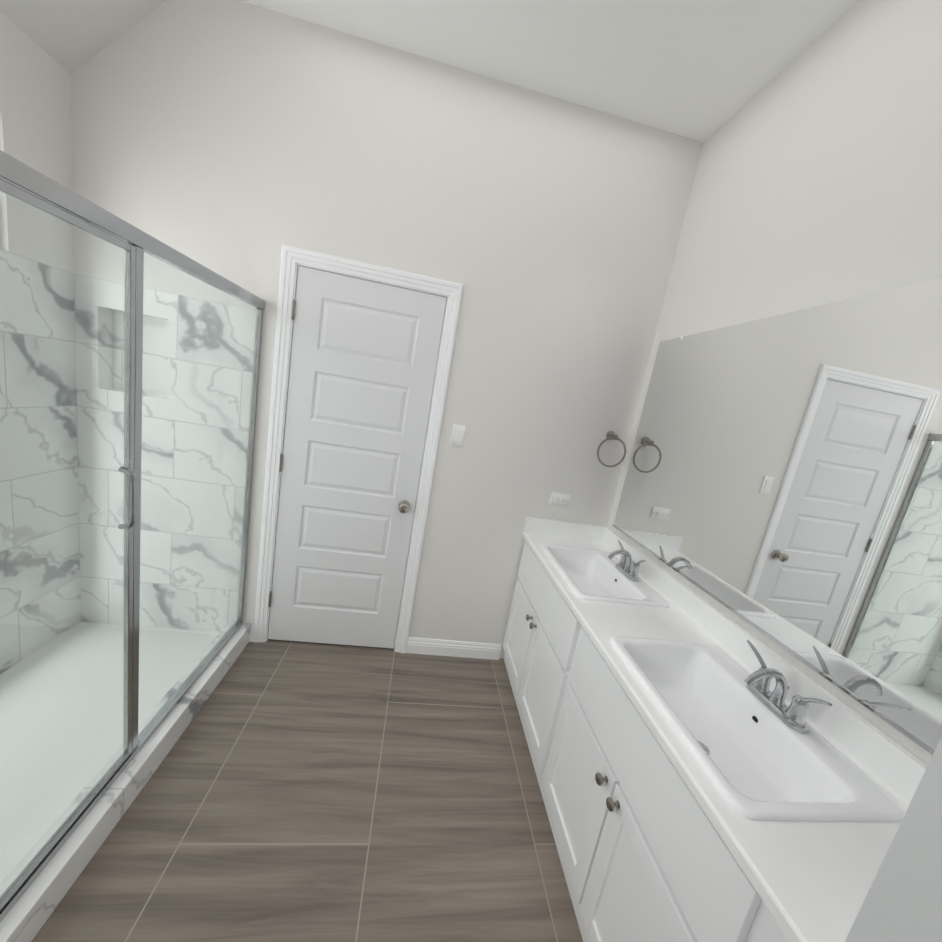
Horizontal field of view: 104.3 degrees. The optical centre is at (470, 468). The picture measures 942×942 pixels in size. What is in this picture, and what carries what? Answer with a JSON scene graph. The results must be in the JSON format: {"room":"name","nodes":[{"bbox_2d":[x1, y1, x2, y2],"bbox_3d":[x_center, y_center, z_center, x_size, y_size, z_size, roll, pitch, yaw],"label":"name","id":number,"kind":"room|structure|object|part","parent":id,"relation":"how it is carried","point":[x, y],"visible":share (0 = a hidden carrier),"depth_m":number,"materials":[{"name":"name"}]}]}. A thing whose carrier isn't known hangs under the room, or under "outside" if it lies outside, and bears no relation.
{"room":"bathroom","nodes":[
{"label":"bathroom","id":0,"kind":"room"},
{"bbox_2d":[0,12,73,273],"bbox_3d":[-1.694,-1.194,0.869,0.100,0.920,1.650,8,10,-8],"label":"wall","id":1,"kind":"structure","parent":0,"point":[35,89],"depth_m":1.43,"materials":[{"name":"white paint"}]},
{"bbox_2d":[0,249,80,673],"bbox_3d":[-1.925,0.124,1.109,0.100,1.800,1.650,8,10,-8],"label":"wall tile","id":2,"kind":"structure","parent":1,"relation":"attached to","point":[22,429],"depth_m":1.62,"materials":[{"name":"tile"}]},
{"bbox_2d":[0,0,164,73],"bbox_3d":[-1.391,-1.686,0.805,0.531,0.631,1.650,8,10,-8],"label":"ceiling slope","id":3,"kind":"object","parent":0,"point":[70,36],"depth_m":1.43,"materials":[{"name":"white paint"}]},
{"bbox_2d":[32,639,582,941],"bbox_3d":[-0.553,1.432,0.632,3.033,0.100,3.400,8,10,-8],"label":"floor","id":4,"kind":"structure","parent":0,"point":[295,791],"depth_m":1.32,"materials":[{"name":"brown tile"}]},
{"bbox_2d":[0,622,219,881],"bbox_3d":[-1.663,1.040,1.332,0.743,0.035,1.435,8,10,-8],"label":"floor","id":5,"kind":"structure","parent":4,"relation":"on","point":[69,723],"depth_m":1.50,"materials":[{"name":"white"}]},
{"bbox_2d":[0,622,251,941],"bbox_3d":[-1.234,1.067,1.386,0.120,0.110,1.433,8,10,-8],"label":"sill","id":6,"kind":"structure","parent":4,"relation":"on","point":[27,916],"depth_m":1.17,"materials":[{"name":"stone"}]},
{"bbox_2d":[0,150,264,921],"bbox_3d":[-1.062,0.174,1.226,0.067,1.737,1.429,8,10,-8],"label":"shower enclosure","id":7,"kind":"object","parent":6,"relation":"on","point":[23,182],"visible":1,"depth_m":1.08,"materials":[{"name":"clear glass"}]},
{"bbox_3d":[-1.018,0.092,1.085,0.044,0.194,0.015,8,10,-8],"label":"handle","id":8,"kind":"part","parent":7,"relation":"part of","materials":[{"name":"silver metal"}]},
{"bbox_2d":[503,516,927,941],"bbox_3d":[0.584,0.927,1.414,0.526,0.990,1.726,8,10,-8],"label":"bathroom vanity","id":9,"kind":"object","parent":4,"relation":"on","point":[705,771],"visible":1,"depth_m":0.98,"materials":[{"name":"painted wood"},{"name":"solid surface countertop"},{"name":"satin nickel"}]},
{"bbox_2d":[540,543,669,620],"bbox_3d":[0.591,0.555,1.757,0.410,0.144,0.540,8,10,-8],"label":"sink","id":10,"kind":"object","parent":9,"relation":"in","point":[590,576],"depth_m":1.80,"materials":[{"name":"white ceramic"}]},
{"bbox_2d":[607,540,645,581],"bbox_3d":[0.719,0.442,1.749,0.145,0.122,0.237,8,10,-8],"label":"faucet","id":11,"kind":"object","parent":9,"relation":"on","point":[625,569],"depth_m":1.74,"materials":[{"name":"silver metal"}]},
{"bbox_2d":[610,635,907,831],"bbox_3d":[0.677,0.708,1.002,0.410,0.144,0.540,8,10,-8],"label":"sink","id":12,"kind":"object","parent":9,"relation":"in","point":[769,771],"depth_m":0.94,"materials":[{"name":"white ceramic"}]},
{"bbox_2d":[743,640,832,733],"bbox_3d":[0.805,0.594,0.994,0.145,0.122,0.237,8,10,-8],"label":"faucet","id":13,"kind":"object","parent":9,"relation":"on","point":[791,719],"depth_m":0.98,"materials":[{"name":"silver metal"}]},
{"bbox_2d":[70,0,702,658],"bbox_3d":[-0.522,-0.410,1.958,2.933,3.015,0.100,8,10,-8],"label":"wall","id":14,"kind":"structure","parent":0,"point":[574,217],"depth_m":1.78,"materials":[{"name":"white paint"}]},
{"bbox_2d":[74,274,256,631],"bbox_3d":[-1.618,0.032,1.914,0.903,1.800,0.085,8,10,-8],"label":"wall tiles","id":15,"kind":"structure","parent":14,"relation":"attached to","point":[89,436],"depth_m":1.86,"materials":[{"name":"tile"}]},
{"bbox_2d":[249,624,253,641],"bbox_3d":[-1.263,0.940,2.087,0.046,0.100,0.014,8,10,-8],"label":"baseboard","id":16,"kind":"structure","parent":14,"relation":"attached to","point":[251,633],"depth_m":2.08,"materials":[{"name":"white wood"}]},
{"bbox_2d":[268,266,446,647],"bbox_3d":[-0.654,0.057,2.000,0.730,2.025,0.048,8,10,-8],"label":"door leaf","id":17,"kind":"structure","parent":14,"relation":"in","point":[364,358],"depth_m":1.97,"materials":[{"name":"white wood"}]},
{"bbox_3d":[-1.000,-0.021,1.937,0.011,1.655,0.033,8,10,-8],"label":"door hinges","id":18,"kind":"part","parent":17,"relation":"part of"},
{"bbox_2d":[398,500,409,513],"bbox_3d":[-0.371,0.217,2.017,0.064,0.064,0.072,8,10,-8],"label":"door knob","id":19,"kind":"object","parent":17,"relation":"attached to","point":[403,506],"depth_m":1.99,"materials":[{"name":"grey metal"}]},
{"bbox_2d":[253,244,463,652],"bbox_3d":[-0.648,0.023,2.021,0.869,2.110,0.118,8,10,-8],"label":"door frame","id":20,"kind":"structure","parent":14,"relation":"attached to","point":[291,256],"depth_m":1.90,"materials":[{"name":"white wood"}]},
{"bbox_2d":[406,637,500,659],"bbox_3d":[-0.103,1.113,2.255,0.584,0.100,0.014,8,10,-8],"label":"baseboard","id":21,"kind":"structure","parent":14,"relation":"attached to","point":[427,646],"depth_m":2.25,"materials":[{"name":"white wood"}]},
{"bbox_2d":[450,424,465,446],"bbox_3d":[-0.070,-0.178,2.000,0.070,0.115,0.010,8,10,-8],"label":"light switch","id":22,"kind":"object","parent":14,"relation":"attached to","point":[458,435],"visible":1,"depth_m":2.00,"materials":[{"name":"white plastic"}]},
{"bbox_2d":[550,492,570,505],"bbox_3d":[0.522,0.183,2.141,0.115,0.070,0.009,8,10,-8],"label":"outlet","id":23,"kind":"object","parent":14,"relation":"attached to","point":[559,499],"visible":1,"depth_m":2.14,"materials":[{"name":"white plastic"}]},
{"bbox_2d":[597,431,625,466],"bbox_3d":[0.793,-0.109,2.082,0.173,0.204,0.069,8,10,-8],"label":"towel ring","id":24,"kind":"object","parent":14,"relation":"attached to","point":[611,435],"visible":1,"depth_m":2.06,"materials":[{"name":"grey metal"}]},
{"bbox_2d":[239,0,857,142],"bbox_3d":[0.242,-1.540,0.072,2.502,0.100,3.500,8,10,-8],"label":"ceiling","id":25,"kind":"structure","parent":0,"point":[703,71],"depth_m":1.49,"materials":[{"name":"white paint"}]},
{"bbox_2d":[607,0,941,764],"bbox_3d":[1.148,0.136,0.566,0.100,3.015,3.400,8,10,-8],"label":"wall","id":26,"kind":"structure","parent":0,"point":[819,176],"depth_m":1.21,"materials":[{"name":"white paint"}]},
{"bbox_2d":[613,278,941,754],"bbox_3d":[1.010,-0.015,1.274,0.009,1.051,1.584,8,10,-8],"label":"mirror","id":27,"kind":"object","parent":26,"relation":"attached to","point":[782,486],"visible":0.98,"depth_m":1.08,"materials":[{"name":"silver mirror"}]},
{"bbox_2d":[845,736,941,941],"bbox_3d":[0.830,0.122,0.332,0.593,3.015,0.115,8,10,-8],"label":"wall","id":28,"kind":"structure","parent":0,"point":[902,902],"depth_m":0.39,"materials":[{"name":"grey paint"}]}
]}

